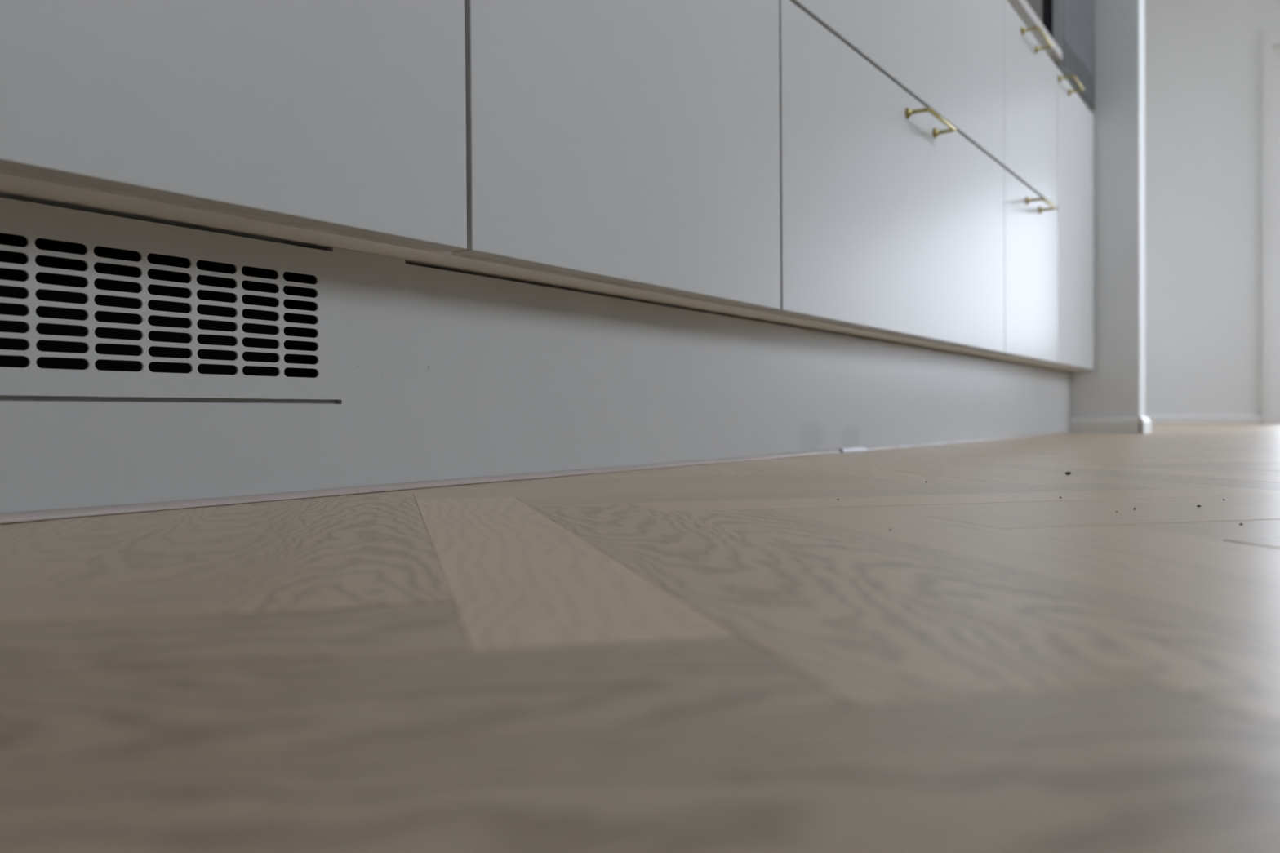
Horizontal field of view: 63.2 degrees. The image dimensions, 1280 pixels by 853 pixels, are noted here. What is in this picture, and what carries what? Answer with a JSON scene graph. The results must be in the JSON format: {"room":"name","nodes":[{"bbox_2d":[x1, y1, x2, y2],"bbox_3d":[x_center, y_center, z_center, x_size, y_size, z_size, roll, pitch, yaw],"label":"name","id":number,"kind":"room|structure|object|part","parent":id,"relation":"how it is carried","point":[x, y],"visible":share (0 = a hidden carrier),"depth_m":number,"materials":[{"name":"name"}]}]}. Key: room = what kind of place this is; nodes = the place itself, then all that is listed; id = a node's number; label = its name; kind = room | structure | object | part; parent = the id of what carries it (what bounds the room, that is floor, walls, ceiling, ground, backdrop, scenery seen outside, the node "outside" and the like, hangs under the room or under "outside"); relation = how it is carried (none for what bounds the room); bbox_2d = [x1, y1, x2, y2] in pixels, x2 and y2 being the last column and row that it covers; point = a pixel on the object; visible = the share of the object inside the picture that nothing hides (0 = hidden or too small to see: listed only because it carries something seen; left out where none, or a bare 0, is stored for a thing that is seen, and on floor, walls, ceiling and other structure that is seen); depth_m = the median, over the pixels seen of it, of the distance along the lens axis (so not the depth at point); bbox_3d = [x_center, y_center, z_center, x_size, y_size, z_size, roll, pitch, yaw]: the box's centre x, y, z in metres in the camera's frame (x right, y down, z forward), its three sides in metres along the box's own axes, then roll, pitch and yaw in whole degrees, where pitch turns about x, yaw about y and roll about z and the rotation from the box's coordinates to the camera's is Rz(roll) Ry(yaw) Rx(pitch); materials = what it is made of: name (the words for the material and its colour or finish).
{"room":"kitchen","nodes":[
{"label":"kitchen","id":0,"kind":"room"},
{"bbox_2d":[0,423,1279,852],"bbox_3d":[1.572,0.091,1.316,3.700,0.120,8.618,0,1,33],"label":"floor","id":1,"kind":"structure","parent":0,"point":[747,656],"depth_m":0.22,"materials":[{"name":"brown wood"}]},
{"bbox_2d":[0,0,466,259],"bbox_3d":[-0.641,-0.476,0.475,0.586,0.716,1.001,0,1,33],"label":"base cabinet","id":2,"kind":"object","parent":1,"relation":"on","point":[315,124],"visible":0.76,"depth_m":0.59,"materials":[{"name":"grey paint"}]},
{"bbox_2d":[1007,0,1062,62],"bbox_3d":[-0.085,-0.858,1.336,0.596,0.020,3.058,0,1,33],"label":"countertop","id":3,"kind":"structure","parent":2,"relation":"on","point":[1021,7],"depth_m":2.24,"materials":[{"name":"stone"}]},
{"bbox_2d":[1026,0,1094,111],"bbox_3d":[0.865,-1.440,2.788,0.590,1.178,0.415,0,1,33],"label":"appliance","id":4,"kind":"object","parent":3,"relation":"on","point":[1070,24],"visible":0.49,"depth_m":2.56,"materials":[{"name":"metal"}]},
{"bbox_3d":[1.100,-1.440,2.635,0.020,1.178,0.415,0,1,33],"label":"door","id":5,"kind":"part","parent":4,"relation":"part of","materials":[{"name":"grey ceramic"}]},
{"bbox_3d":[1.114,-0.889,2.634,0.004,0.072,0.412,0,1,33],"label":"panel","id":6,"kind":"part","parent":4,"relation":"part of","materials":[{"name":"grey glass"}]},
{"bbox_3d":[1.111,-1.477,2.628,0.004,1.100,0.412,0,1,33],"label":"glass","id":7,"kind":"part","parent":4,"relation":"part of","materials":[{"name":"grey glass"}]},
{"bbox_2d":[0,197,1071,513],"bbox_3d":[0.222,-0.047,1.407,0.032,0.170,3.495,0,1,33],"label":"plinth","id":8,"kind":"object","parent":1,"relation":"on","point":[141,362],"visible":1,"depth_m":0.74,"materials":[{"name":"grey paint"}]},
{"bbox_2d":[0,197,342,399],"bbox_3d":[-0.444,-0.065,0.383,0.032,0.102,0.820,0,1,33],"label":"vent grille","id":9,"kind":"object","parent":8,"relation":"in","point":[94,306],"depth_m":0.62,"materials":[{"name":"grey metal"}]},
{"bbox_2d":[0,431,1072,524],"bbox_3d":[0.235,0.035,1.392,0.006,0.005,3.481,0,1,33],"label":"strip","id":10,"kind":"object","parent":1,"relation":"on","point":[31,516],"visible":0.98,"depth_m":0.72,"materials":[{"name":"plastic"}]},
{"bbox_2d":[404,0,780,315],"bbox_3d":[-0.228,-0.485,1.111,0.586,0.716,0.514,0,1,33],"label":"base cabinet","id":11,"kind":"object","parent":1,"relation":"on","point":[624,149],"visible":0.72,"depth_m":0.91,"materials":[{"name":"grey paint"}]},
{"bbox_2d":[839,446,867,452],"bbox_3d":[0.309,0.033,1.504,0.008,0.007,0.092,0,1,33],"label":"scrap","id":12,"kind":"object","parent":1,"relation":"on","point":[855,448],"visible":1,"depth_m":1.50,"materials":[{"name":"white paper"}]},
{"bbox_2d":[723,0,1004,355],"bbox_3d":[0.200,-0.494,1.736,0.622,0.716,1.002,0,1,33],"label":"base cabinet","id":13,"kind":"object","parent":1,"relation":"on","point":[891,112],"visible":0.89,"depth_m":1.49,"materials":[{"name":"grey paint"}]},
{"bbox_3d":[0.422,-0.662,1.591,0.019,0.326,0.998,0,1,33],"label":"drawer","id":14,"kind":"part","parent":13,"relation":"part of","materials":[{"name":"grey paint"}]},
{"bbox_3d":[0.443,-0.462,1.573,0.036,0.016,0.146,0,1,33],"label":"handle","id":15,"kind":"part","parent":13,"relation":"part of","materials":[{"name":"gold metal"}]},
{"bbox_2d":[897,440,973,448],"bbox_3d":[0.531,0.029,1.844,0.008,0.004,0.430,0,1,33],"label":"scrap","id":16,"kind":"object","parent":1,"relation":"on","point":[964,441],"visible":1,"depth_m":1.81,"materials":[{"name":"white paper"}]},
{"bbox_2d":[967,0,1058,364],"bbox_3d":[0.610,-0.502,2.367,0.622,0.716,0.502,0,1,33],"label":"base cabinet","id":17,"kind":"object","parent":1,"relation":"on","point":[1031,241],"visible":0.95,"depth_m":2.18,"materials":[{"name":"grey paint"}]},
{"bbox_3d":[0.834,-0.324,2.224,0.019,0.356,0.500,0,1,33],"label":"drawer","id":18,"kind":"part","parent":17,"relation":"part of","materials":[{"name":"grey paint"}]},
{"bbox_3d":[0.832,-0.670,2.220,0.019,0.326,0.500,0,1,33],"label":"drawer","id":19,"kind":"part","parent":17,"relation":"part of","materials":[{"name":"grey paint"}]},
{"bbox_3d":[0.831,-0.810,2.169,0.036,0.016,0.144,0,1,33],"label":"handle","id":20,"kind":"part","parent":17,"relation":"part of","materials":[{"name":"gold metal"}]},
{"bbox_3d":[0.851,-0.470,2.201,0.036,0.016,0.136,0,1,33],"label":"handle","id":21,"kind":"part","parent":17,"relation":"part of","materials":[{"name":"gold metal"}]},
{"bbox_2d":[1027,68,1094,371],"bbox_3d":[0.876,-0.499,2.777,0.622,0.700,0.476,0,1,33],"label":"base cabinet","id":22,"kind":"object","parent":1,"relation":"on","point":[1076,122],"visible":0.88,"depth_m":2.60,"materials":[{"name":"grey paint"}]},
{"bbox_3d":[1.028,-0.815,2.472,0.036,0.016,0.136,0,1,33],"label":"handle","id":23,"kind":"part","parent":22,"relation":"part of","materials":[{"name":"gold metal"}]},
{"bbox_3d":[1.099,-0.495,2.632,0.019,0.688,0.474,0,1,33],"label":"door","id":24,"kind":"part","parent":22,"relation":"part of","materials":[{"name":"grey paint"}]},
{"bbox_2d":[1066,0,1145,417],"bbox_3d":[1.063,-1.233,3.006,0.705,2.500,0.116,0,1,33],"label":"wall","id":25,"kind":"structure","parent":0,"point":[1116,386],"depth_m":2.80,"materials":[{"name":"white paint"}]},
{"bbox_2d":[1071,416,1151,433],"bbox_3d":[1.076,-0.005,3.014,0.718,0.044,0.142,0,1,33],"label":"baseboard","id":26,"kind":"structure","parent":25,"relation":"attached to","point":[1078,424],"depth_m":2.81,"materials":[{"name":"white paint"}]},
{"bbox_2d":[1144,0,1279,415],"bbox_3d":[3.807,-1.266,4.754,3.400,2.500,0.150,0,1,33],"label":"wall","id":27,"kind":"structure","parent":0,"point":[1204,59],"depth_m":5.27,"materials":[{"name":"white paint"}]},
{"bbox_2d":[1145,414,1263,423],"bbox_3d":[2.716,-0.037,5.383,0.884,0.044,0.013,0,1,33],"label":"baseboard","id":28,"kind":"structure","parent":27,"relation":"attached to","point":[1162,419],"depth_m":5.27,"materials":[{"name":"white paint"}]},
{"bbox_2d":[1263,26,1279,423],"bbox_3d":[3.944,-0.986,4.622,2.006,1.942,0.108,0,1,33],"label":"door","id":29,"kind":"structure","parent":27,"relation":"in","point":[1271,35],"depth_m":5.12,"materials":[{"name":"white paint"}]},
{"bbox_3d":[3.542,-0.946,4.913,0.939,1.860,0.060,0,1,33],"label":"frame","id":30,"kind":"part","parent":29,"relation":"part of","materials":[{"name":"white paint"}]}
]}

